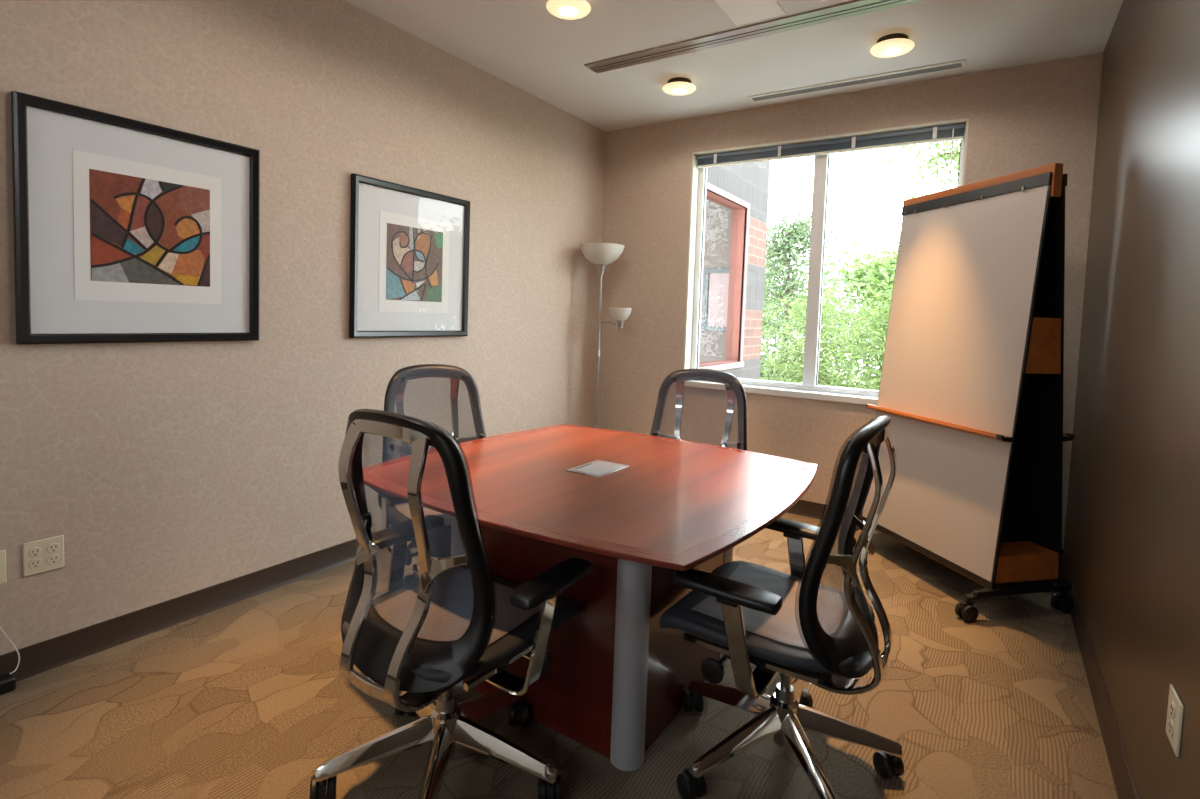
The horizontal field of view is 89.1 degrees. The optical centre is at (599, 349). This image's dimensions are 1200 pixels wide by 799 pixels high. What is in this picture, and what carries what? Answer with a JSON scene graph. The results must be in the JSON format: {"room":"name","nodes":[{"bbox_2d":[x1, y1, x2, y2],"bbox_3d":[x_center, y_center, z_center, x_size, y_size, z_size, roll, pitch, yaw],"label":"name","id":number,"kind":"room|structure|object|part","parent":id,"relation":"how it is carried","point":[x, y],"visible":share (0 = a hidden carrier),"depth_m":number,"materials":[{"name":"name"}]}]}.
{"room":"office","nodes":[
{"label":"office","id":0,"kind":"room"},
{"bbox_2d":[0,0,604,654],"bbox_3d":[-1.527,-0.290,2.749,0.200,2.740,5.720,4,4,33],"label":"wall","id":1,"kind":"structure","parent":0,"point":[165,471],"depth_m":2.67,"materials":[{"name":"paint"}]},
{"bbox_2d":[0,550,6,583],"bbox_3d":[-1.981,0.714,1.967,0.009,0.111,0.095,4,4,33],"label":"wall outlet","id":2,"kind":"object","parent":1,"relation":"attached to","point":[3,579],"visible":1,"depth_m":2.00,"materials":[{"name":"beige plastic"}]},
{"bbox_2d":[23,535,63,576],"bbox_3d":[-1.903,0.704,2.086,0.009,0.115,0.107,4,4,33],"label":"wall outlet","id":3,"kind":"object","parent":1,"relation":"attached to","point":[43,555],"visible":1,"depth_m":2.08,"materials":[{"name":"beige plastic"}]},
{"bbox_2d":[28,547,41,556],"bbox_3d":[-1.913,0.685,2.063,0.003,0.035,0.035,4,4,33],"label":"receptacle","id":4,"kind":"object","parent":3,"relation":"attached to","point":[32,551],"depth_m":2.06,"materials":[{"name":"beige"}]},
{"bbox_2d":[28,558,41,568],"bbox_3d":[-1.915,0.725,2.066,0.003,0.035,0.035,4,4,33],"label":"receptacle","id":5,"kind":"object","parent":3,"relation":"attached to","point":[33,563],"depth_m":2.06,"materials":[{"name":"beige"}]},
{"bbox_2d":[47,543,59,552],"bbox_3d":[-1.887,0.684,2.104,0.003,0.035,0.035,4,4,33],"label":"receptacle","id":6,"kind":"object","parent":3,"relation":"attached to","point":[51,547],"depth_m":2.10,"materials":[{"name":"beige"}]},
{"bbox_2d":[47,554,59,563],"bbox_3d":[-1.889,0.724,2.106,0.003,0.035,0.035,4,4,33],"label":"receptacle","id":7,"kind":"object","parent":3,"relation":"attached to","point":[51,558],"depth_m":2.10,"materials":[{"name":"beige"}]},
{"bbox_2d":[11,91,259,343],"bbox_3d":[-1.677,-0.434,2.290,0.030,0.809,0.774,4,4,33],"label":"framed picture","id":8,"kind":"object","parent":1,"relation":"attached to","point":[126,230],"visible":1,"depth_m":2.22,"materials":[{"name":"black"}]},
{"bbox_2d":[89,169,209,286],"bbox_3d":[-1.678,-0.444,2.294,0.003,0.388,0.388,4,4,33],"label":"artwork","id":9,"kind":"object","parent":8,"relation":"attached to","point":[146,230],"depth_m":2.27,"materials":[{"name":"multicoloured paper"}]},
{"bbox_2d":[0,539,356,681],"bbox_3d":[-1.491,1.033,2.751,0.016,0.102,5.284,4,4,33],"label":"baseboard","id":10,"kind":"structure","parent":1,"relation":"attached to","point":[46,655],"depth_m":2.40,"materials":[{"name":"brown plastic"}]},
{"bbox_2d":[349,173,470,337],"bbox_3d":[-1.005,-0.472,3.321,0.030,0.802,0.785,4,4,33],"label":"framed picture","id":11,"kind":"object","parent":1,"relation":"attached to","point":[409,246],"visible":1,"depth_m":3.28,"materials":[{"name":"black"}]},
{"bbox_2d":[386,223,442,301],"bbox_3d":[-1.006,-0.467,3.328,0.003,0.397,0.381,4,4,33],"label":"artwork","id":12,"kind":"object","parent":11,"relation":"attached to","point":[414,252],"depth_m":3.32,"materials":[{"name":"multicoloured paper"}]},
{"bbox_2d":[0,513,1117,798],"bbox_3d":[-0.208,1.250,1.946,3.467,0.150,5.720,4,4,33],"label":"floor","id":13,"kind":"structure","parent":0,"point":[244,699],"depth_m":1.93,"materials":[{"name":"carpet"}]},
{"bbox_2d":[0,673,15,694],"bbox_3d":[-1.969,1.091,1.951,0.058,0.045,0.138,4,4,33],"label":"power adapter","id":14,"kind":"object","parent":13,"relation":"on","point":[7,681],"visible":1,"depth_m":1.98,"materials":[{"name":"black plastic"}]},
{"bbox_2d":[0,626,19,673],"bbox_3d":[-1.952,0.909,1.995,0.028,0.316,0.075,5,4,42],"label":"power cable","id":15,"kind":"object","parent":14,"relation":"attached to","point":[9,639],"visible":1,"depth_m":2.02,"materials":[{"name":"white plastic"}]},
{"bbox_2d":[382,364,485,504],"bbox_3d":[-0.638,0.598,2.574,0.679,1.048,0.656,-1,4,-39],"label":"office chair","id":16,"kind":"object","parent":13,"relation":"on","point":[422,391],"visible":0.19,"depth_m":2.69,"materials":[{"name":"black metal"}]},
{"bbox_2d":[310,409,592,798],"bbox_3d":[-0.406,0.659,1.663,0.672,1.048,0.640,4,4,33],"label":"office chair","id":17,"kind":"object","parent":13,"relation":"on","point":[426,611],"visible":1,"depth_m":1.51,"materials":[{"name":"black"}]},
{"bbox_3d":[-0.382,0.756,1.703,0.512,0.098,0.523,4,4,33],"label":"seat","id":18,"kind":"part","parent":17,"relation":"part of","materials":[{"name":"grey fabric"}]},
{"bbox_3d":[-0.214,0.791,1.586,0.021,0.020,0.361,4,4,34],"label":"seat rail","id":19,"kind":"part","parent":17,"relation":"part of","materials":[{"name":"silver metal"}]},
{"bbox_3d":[-0.398,0.716,1.674,0.390,0.024,0.390,4,4,33],"label":"seat","id":20,"kind":"part","parent":17,"relation":"part of","materials":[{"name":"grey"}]},
{"bbox_3d":[-0.240,0.732,1.575,0.243,0.268,0.088,3,4,20],"label":"armrest","id":21,"kind":"part","parent":17,"relation":"part of","materials":[{"name":"silver metal"}]},
{"bbox_3d":[-0.220,0.843,1.694,0.176,0.063,0.064,4,4,33],"label":"lever","id":22,"kind":"part","parent":17,"relation":"part of","materials":[{"name":"black metal"}]},
{"bbox_2d":[372,424,817,770],"bbox_3d":[-0.009,0.795,2.217,1.354,0.740,1.334,4,4,33],"label":"conference table","id":23,"kind":"object","parent":13,"relation":"on","point":[615,680],"visible":0.7,"depth_m":1.84,"materials":[{"name":"brown wood"}]},
{"bbox_3d":[-0.202,0.820,1.923,0.680,0.702,0.025,4,4,33],"label":"panel","id":24,"kind":"part","parent":23,"relation":"part of","materials":[{"name":"brown wood"}]},
{"bbox_2d":[566,460,628,477],"bbox_3d":[-0.007,0.423,2.187,0.140,0.005,0.204,4,4,33],"label":"hatch","id":25,"kind":"object","parent":23,"relation":"on","point":[597,468],"visible":1,"depth_m":2.17,"materials":[{"name":"silver metal"}]},
{"bbox_3d":[0.093,0.843,1.750,0.085,0.706,0.085,4,4,33],"label":"corner post","id":26,"kind":"part","parent":23,"relation":"part of","materials":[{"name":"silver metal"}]},
{"bbox_3d":[0.290,0.831,2.024,0.025,0.702,0.670,4,4,33],"label":"panel","id":27,"kind":"part","parent":23,"relation":"part of","materials":[{"name":"brown wood"}]},
{"bbox_3d":[0.461,0.822,2.315,0.085,0.706,0.085,4,4,33],"label":"corner post","id":28,"kind":"part","parent":23,"relation":"part of","materials":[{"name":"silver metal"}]},
{"bbox_2d":[579,243,631,427],"bbox_3d":[0.009,0.126,4.558,0.394,1.805,0.336,4,4,33],"label":"floor lamp","id":29,"kind":"object","parent":13,"relation":"on","point":[600,254],"visible":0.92,"depth_m":4.47,"materials":[{"name":"white glass"}]},
{"bbox_3d":[0.013,-0.706,4.525,0.336,0.141,0.336,4,4,33],"label":"lamp shade","id":30,"kind":"part","parent":29,"relation":"part of","materials":[{"name":"white glass"}]},
{"bbox_2d":[616,320,623,330],"bbox_3d":[0.148,-0.182,4.530,0.068,0.077,0.067,4,4,33],"label":"socket","id":31,"kind":"object","parent":29,"relation":"attached to","point":[619,323],"depth_m":4.51,"materials":[{"name":"silver metal"}]},
{"bbox_3d":[0.151,-0.265,4.525,0.168,0.098,0.168,4,4,33],"label":"lamp shade","id":32,"kind":"part","parent":29,"relation":"part of","materials":[{"name":"white glass"}]},
{"bbox_2d":[650,368,746,450],"bbox_3d":[0.401,0.621,2.784,0.662,1.048,0.655,4,4,25],"label":"office chair","id":33,"kind":"object","parent":13,"relation":"on","point":[682,411],"visible":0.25,"depth_m":2.91,"materials":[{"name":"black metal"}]},
{"bbox_2d":[660,415,903,798],"bbox_3d":[0.524,0.685,1.760,0.668,1.048,0.672,4,4,33],"label":"office chair","id":34,"kind":"object","parent":13,"relation":"on","point":[801,626],"visible":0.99,"depth_m":1.62,"materials":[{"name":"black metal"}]},
{"bbox_3d":[0.347,0.862,1.706,0.064,0.063,0.176,4,4,33],"label":"lever","id":35,"kind":"part","parent":34,"relation":"part of","materials":[{"name":"black plastic"}]},
{"bbox_3d":[0.418,0.752,1.607,0.243,0.268,0.088,-1,5,-44],"label":"armrest","id":36,"kind":"part","parent":34,"relation":"part of","materials":[{"name":"silver metal"}]},
{"bbox_3d":[0.387,0.811,1.606,0.361,0.020,0.021,4,4,32],"label":"seat rail","id":37,"kind":"part","parent":34,"relation":"part of","materials":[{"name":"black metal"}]},
{"bbox_3d":[0.523,0.742,1.762,0.390,0.024,0.390,4,4,33],"label":"seat","id":38,"kind":"part","parent":34,"relation":"part of","materials":[{"name":"grey fabric"}]},
{"bbox_3d":[0.495,0.781,1.781,0.523,0.098,0.512,4,4,33],"label":"seat","id":39,"kind":"part","parent":34,"relation":"part of","materials":[{"name":"grey fabric"}]},
{"bbox_3d":[0.622,0.741,1.921,0.088,0.268,0.243,3,4,20],"label":"armrest","id":40,"kind":"part","parent":34,"relation":"part of","materials":[{"name":"silver metal"}]},
{"bbox_2d":[853,163,1074,622],"bbox_3d":[1.815,0.171,3.110,0.599,2.007,0.926,1,3,-13],"label":"easel","id":41,"kind":"object","parent":13,"relation":"on","point":[971,388],"visible":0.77,"depth_m":2.87,"materials":[{"name":"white plastic"}]},
{"bbox_3d":[1.693,1.035,3.130,0.019,0.051,0.876,1,3,-13],"label":"rail","id":42,"kind":"part","parent":41,"relation":"part of","materials":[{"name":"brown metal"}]},
{"bbox_2d":[867,404,996,439],"bbox_3d":[1.668,0.357,3.102,0.060,0.032,0.872,1,3,-13],"label":"tray","id":43,"kind":"object","parent":41,"relation":"on","point":[943,422],"depth_m":3.05,"materials":[{"name":"brown wood"}]},
{"bbox_2d":[862,517,1061,589],"bbox_3d":[1.813,1.020,3.164,0.380,0.026,0.900,1,3,-13],"label":"tray","id":44,"kind":"object","parent":41,"relation":"on","point":[1046,582],"depth_m":2.76,"materials":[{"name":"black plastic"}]},
{"bbox_3d":[1.694,1.073,2.698,0.147,0.065,0.037,2,3,-5],"label":"leg","id":45,"kind":"part","parent":41,"relation":"part of","materials":[{"name":"black plastic"}]},
{"bbox_2d":[996,434,1012,441],"bbox_3d":[1.767,0.386,2.664,0.060,0.032,0.028,1,3,-13],"label":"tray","id":46,"kind":"object","parent":41,"relation":"on","point":[1006,437],"depth_m":2.66,"materials":[{"name":"black plastic"}]},
{"bbox_3d":[1.909,0.129,2.829,0.348,1.800,0.012,1,3,-13],"label":"spine panel","id":47,"kind":"part","parent":41,"relation":"part of","materials":[{"name":"black plastic"}]},
{"bbox_2d":[995,541,1057,582],"bbox_3d":[1.816,0.947,3.160,0.350,0.118,0.892,1,3,-13],"label":"storage shelf","id":48,"kind":"object","parent":41,"relation":"attached to","point":[1016,561],"depth_m":2.74,"materials":[{"name":"brown wood"}]},
{"bbox_3d":[1.946,-0.019,2.676,0.192,0.245,0.018,1,3,-13],"label":"plate","id":49,"kind":"part","parent":41,"relation":"part of","materials":[{"name":"brown wood"}]},
{"bbox_3d":[1.948,0.112,3.135,0.164,1.800,0.900,1,3,-13],"label":"board frame","id":50,"kind":"part","parent":41,"relation":"part of","materials":[{"name":"black plastic"}]},
{"bbox_2d":[1063,433,1074,441],"bbox_3d":[2.097,0.393,2.739,0.060,0.032,0.028,1,3,-13],"label":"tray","id":51,"kind":"object","parent":41,"relation":"on","point":[1066,436],"depth_m":2.73,"materials":[{"name":"black plastic"}]},
{"bbox_2d":[345,0,1122,131],"bbox_3d":[-0.109,-1.634,1.778,3.467,0.150,5.720,4,4,33],"label":"ceiling","id":52,"kind":"structure","parent":0,"point":[520,43],"depth_m":3.20,"materials":[{"name":"white paint"}]},
{"bbox_2d":[546,0,590,19],"bbox_3d":[-0.144,-1.586,2.805,0.206,0.066,0.206,4,4,33],"label":"ceiling lamp","id":53,"kind":"object","parent":52,"relation":"attached to","point":[564,9],"visible":1,"depth_m":2.78,"materials":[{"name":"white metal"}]},
{"bbox_3d":[-0.145,-1.566,2.807,0.088,0.026,0.088,4,4,33],"label":"bulb","id":54,"kind":"part","parent":53,"relation":"part of","materials":[{"name":"beige glass"}]},
{"bbox_2d":[662,77,695,95],"bbox_3d":[0.488,-1.619,3.753,0.206,0.066,0.206,4,4,33],"label":"ceiling lamp","id":55,"kind":"object","parent":52,"relation":"attached to","point":[677,86],"visible":1,"depth_m":3.70,"materials":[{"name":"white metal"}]},
{"bbox_3d":[0.487,-1.599,3.755,0.088,0.026,0.088,4,4,33],"label":"bulb","id":56,"kind":"part","parent":55,"relation":"part of","materials":[{"name":"beige glass"}]},
{"bbox_2d":[715,0,784,25],"bbox_3d":[0.634,-1.586,2.725,0.240,0.004,0.515,4,4,33],"label":"access panel","id":57,"kind":"object","parent":52,"relation":"attached to","point":[741,12],"visible":1,"depth_m":2.84,"materials":[{"name":"white paint"}]},
{"bbox_2d":[584,0,924,72],"bbox_3d":[0.744,-1.600,3.077,1.910,0.010,0.135,4,4,33],"label":"ceiling vent","id":58,"kind":"object","parent":52,"relation":"in","point":[857,7],"visible":1,"depth_m":3.05,"materials":[{"name":"silver metal"}]},
{"bbox_2d":[746,59,966,102],"bbox_3d":[1.496,-1.609,3.677,1.227,0.008,0.114,4,4,33],"label":"ceiling vent","id":59,"kind":"object","parent":52,"relation":"in","point":[958,64],"visible":1,"depth_m":3.62,"materials":[{"name":"beige metal"}]},
{"bbox_2d":[870,33,914,57],"bbox_3d":[1.489,-1.548,3.105,0.206,0.066,0.206,4,4,33],"label":"ceiling lamp","id":60,"kind":"object","parent":52,"relation":"attached to","point":[896,44],"visible":1,"depth_m":3.06,"materials":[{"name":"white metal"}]},
{"bbox_3d":[1.488,-1.528,3.106,0.088,0.026,0.088,4,4,33],"label":"bulb","id":61,"kind":"part","parent":60,"relation":"part of","materials":[{"name":"beige glass"}]},
{"bbox_2d":[597,52,1102,549],"bbox_3d":[1.341,-0.274,4.166,3.067,2.740,0.220,4,4,33],"label":"wall","id":62,"kind":"structure","parent":0,"point":[1029,116],"depth_m":4.05,"materials":[{"name":"paint"}]},
{"bbox_2d":[683,118,968,405],"bbox_3d":[1.419,-0.535,4.092,1.742,1.705,0.242,4,4,33],"label":"window","id":63,"kind":"structure","parent":62,"relation":"in","point":[809,389],"depth_m":4.09,"materials":[{"name":"white painted frame"},{"name":"clear glass"}]},
{"bbox_3d":[1.390,0.294,4.140,1.742,0.042,0.242,4,4,33],"label":"sill","id":64,"kind":"part","parent":63,"relation":"part of","materials":[{"name":"white"}]},
{"bbox_2d":[697,123,964,188],"bbox_3d":[1.411,-1.061,4.022,1.682,0.620,0.056,4,4,33],"label":"window blind","id":65,"kind":"object","parent":63,"relation":"attached to","point":[952,132],"visible":0.98,"depth_m":3.91,"materials":[{"name":"black metal"}]},
{"bbox_3d":[1.423,-1.292,4.015,1.678,0.014,0.038,4,4,33],"label":"rail","id":66,"kind":"part","parent":65,"relation":"part of","materials":[{"name":"black"}]},
{"bbox_2d":[786,500,1063,550],"bbox_3d":[1.231,1.046,4.143,3.067,0.102,0.016,4,4,33],"label":"baseboard","id":67,"kind":"structure","parent":62,"relation":"attached to","point":[802,507],"depth_m":4.04,"materials":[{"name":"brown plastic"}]},
{"bbox_2d":[1063,0,1199,798],"bbox_3d":[1.209,-0.093,0.975,0.200,2.740,5.720,4,4,33],"label":"wall","id":68,"kind":"structure","parent":0,"point":[1131,549],"depth_m":1.79,"materials":[{"name":"brown paint"}]},
{"bbox_2d":[1061,551,1138,798],"bbox_3d":[1.064,1.216,1.095,0.016,0.102,5.284,4,4,33],"label":"baseboard","id":69,"kind":"structure","parent":68,"relation":"attached to","point":[1120,770],"depth_m":2.04,"materials":[{"name":"brown plastic"}]},
{"bbox_2d":[1166,684,1183,757],"bbox_3d":[1.246,0.803,1.323,0.009,0.114,0.098,4,4,33],"label":"wall outlet","id":70,"kind":"object","parent":68,"relation":"attached to","point":[1175,711],"visible":1,"depth_m":1.31,"materials":[{"name":"beige plastic"}]},
{"bbox_2d":[1168,719,1173,736],"bbox_3d":[1.243,0.822,1.326,0.003,0.035,0.035,4,4,33],"label":"receptacle","id":71,"kind":"object","parent":70,"relation":"attached to","point":[1170,721],"depth_m":1.32,"materials":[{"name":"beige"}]},
{"bbox_2d":[1170,702,1175,718],"bbox_3d":[1.244,0.782,1.323,0.003,0.035,0.035,4,4,33],"label":"receptacle","id":72,"kind":"object","parent":70,"relation":"attached to","point":[1172,704],"depth_m":1.32,"materials":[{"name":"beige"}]},
{"label":"outside","id":73,"kind":"structure","parent":0,"visible":0},
{"bbox_2d":[790,364,875,382],"bbox_3d":[16.285,3.295,30.437,80.000,0.400,59.680,4,4,33],"label":"ground","id":74,"kind":"structure","parent":73,"point":[798,364],"depth_m":53.11,"materials":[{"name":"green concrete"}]},
{"bbox_2d":[699,161,769,379],"bbox_3d":[-0.466,0.067,7.067,3.930,7.600,2.650,4,4,33],"label":"wall","id":75,"kind":"structure","parent":74,"relation":"on","point":[737,196],"depth_m":6.66,"materials":[{"name":"brick"}]},
{"bbox_2d":[702,269,728,330],"bbox_3d":[1.394,-0.581,7.074,0.400,0.720,0.030,4,4,33],"label":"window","id":76,"kind":"structure","parent":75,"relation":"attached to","point":[716,281],"depth_m":7.10,"materials":[{"name":"glass"}]},
{"bbox_3d":[1.076,-0.663,5.792,0.050,1.740,1.790,4,4,33],"label":"window trim","id":77,"kind":"part","parent":75,"relation":"part of","materials":[{"name":"red"}]},
{"bbox_2d":[760,253,857,384],"bbox_3d":[5.096,-0.194,21.751,8.658,7.360,7.973,5,4,41],"label":"leafy tree","id":78,"kind":"object","parent":74,"relation":"on","point":[764,311],"visible":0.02,"depth_m":20.24,"materials":[{"name":"green plant"}]},
{"bbox_2d":[760,268,888,389],"bbox_3d":[3.473,1.524,10.029,4.041,5.790,4.652,2,3,8],"label":"bush","id":79,"kind":"object","parent":74,"relation":"on","point":[822,354],"visible":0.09,"depth_m":9.96,"materials":[{"name":"plant"}]},
{"bbox_2d":[760,186,895,388],"bbox_3d":[3.965,0.182,13.525,5.284,7.518,5.027,0,4,-25],"label":"leafy tree","id":80,"kind":"object","parent":74,"relation":"on","point":[798,232],"visible":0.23,"depth_m":12.86,"materials":[{"name":"plant"}]},
{"bbox_2d":[775,231,898,389],"bbox_3d":[8.467,0.134,17.572,7.645,7.446,7.994,-1,4,-42],"label":"leafy tree","id":81,"kind":"object","parent":74,"relation":"on","point":[858,272],"visible":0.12,"depth_m":16.99,"materials":[{"name":"green plant"}]},
{"bbox_2d":[788,259,896,389],"bbox_3d":[4.735,1.425,10.772,4.805,6.060,4.596,4,4,33],"label":"leafy tree","id":82,"kind":"object","parent":74,"relation":"on","point":[871,352],"visible":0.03,"depth_m":10.33,"materials":[{"name":"plant"}]},
{"bbox_2d":[849,140,959,387],"bbox_3d":[6.567,-0.611,10.928,5.172,8.988,4.614,1,3,-12],"label":"leafy tree","id":83,"kind":"object","parent":74,"relation":"on","point":[945,156],"visible":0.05,"depth_m":11.04,"materials":[{"name":"green plant"}]}
]}

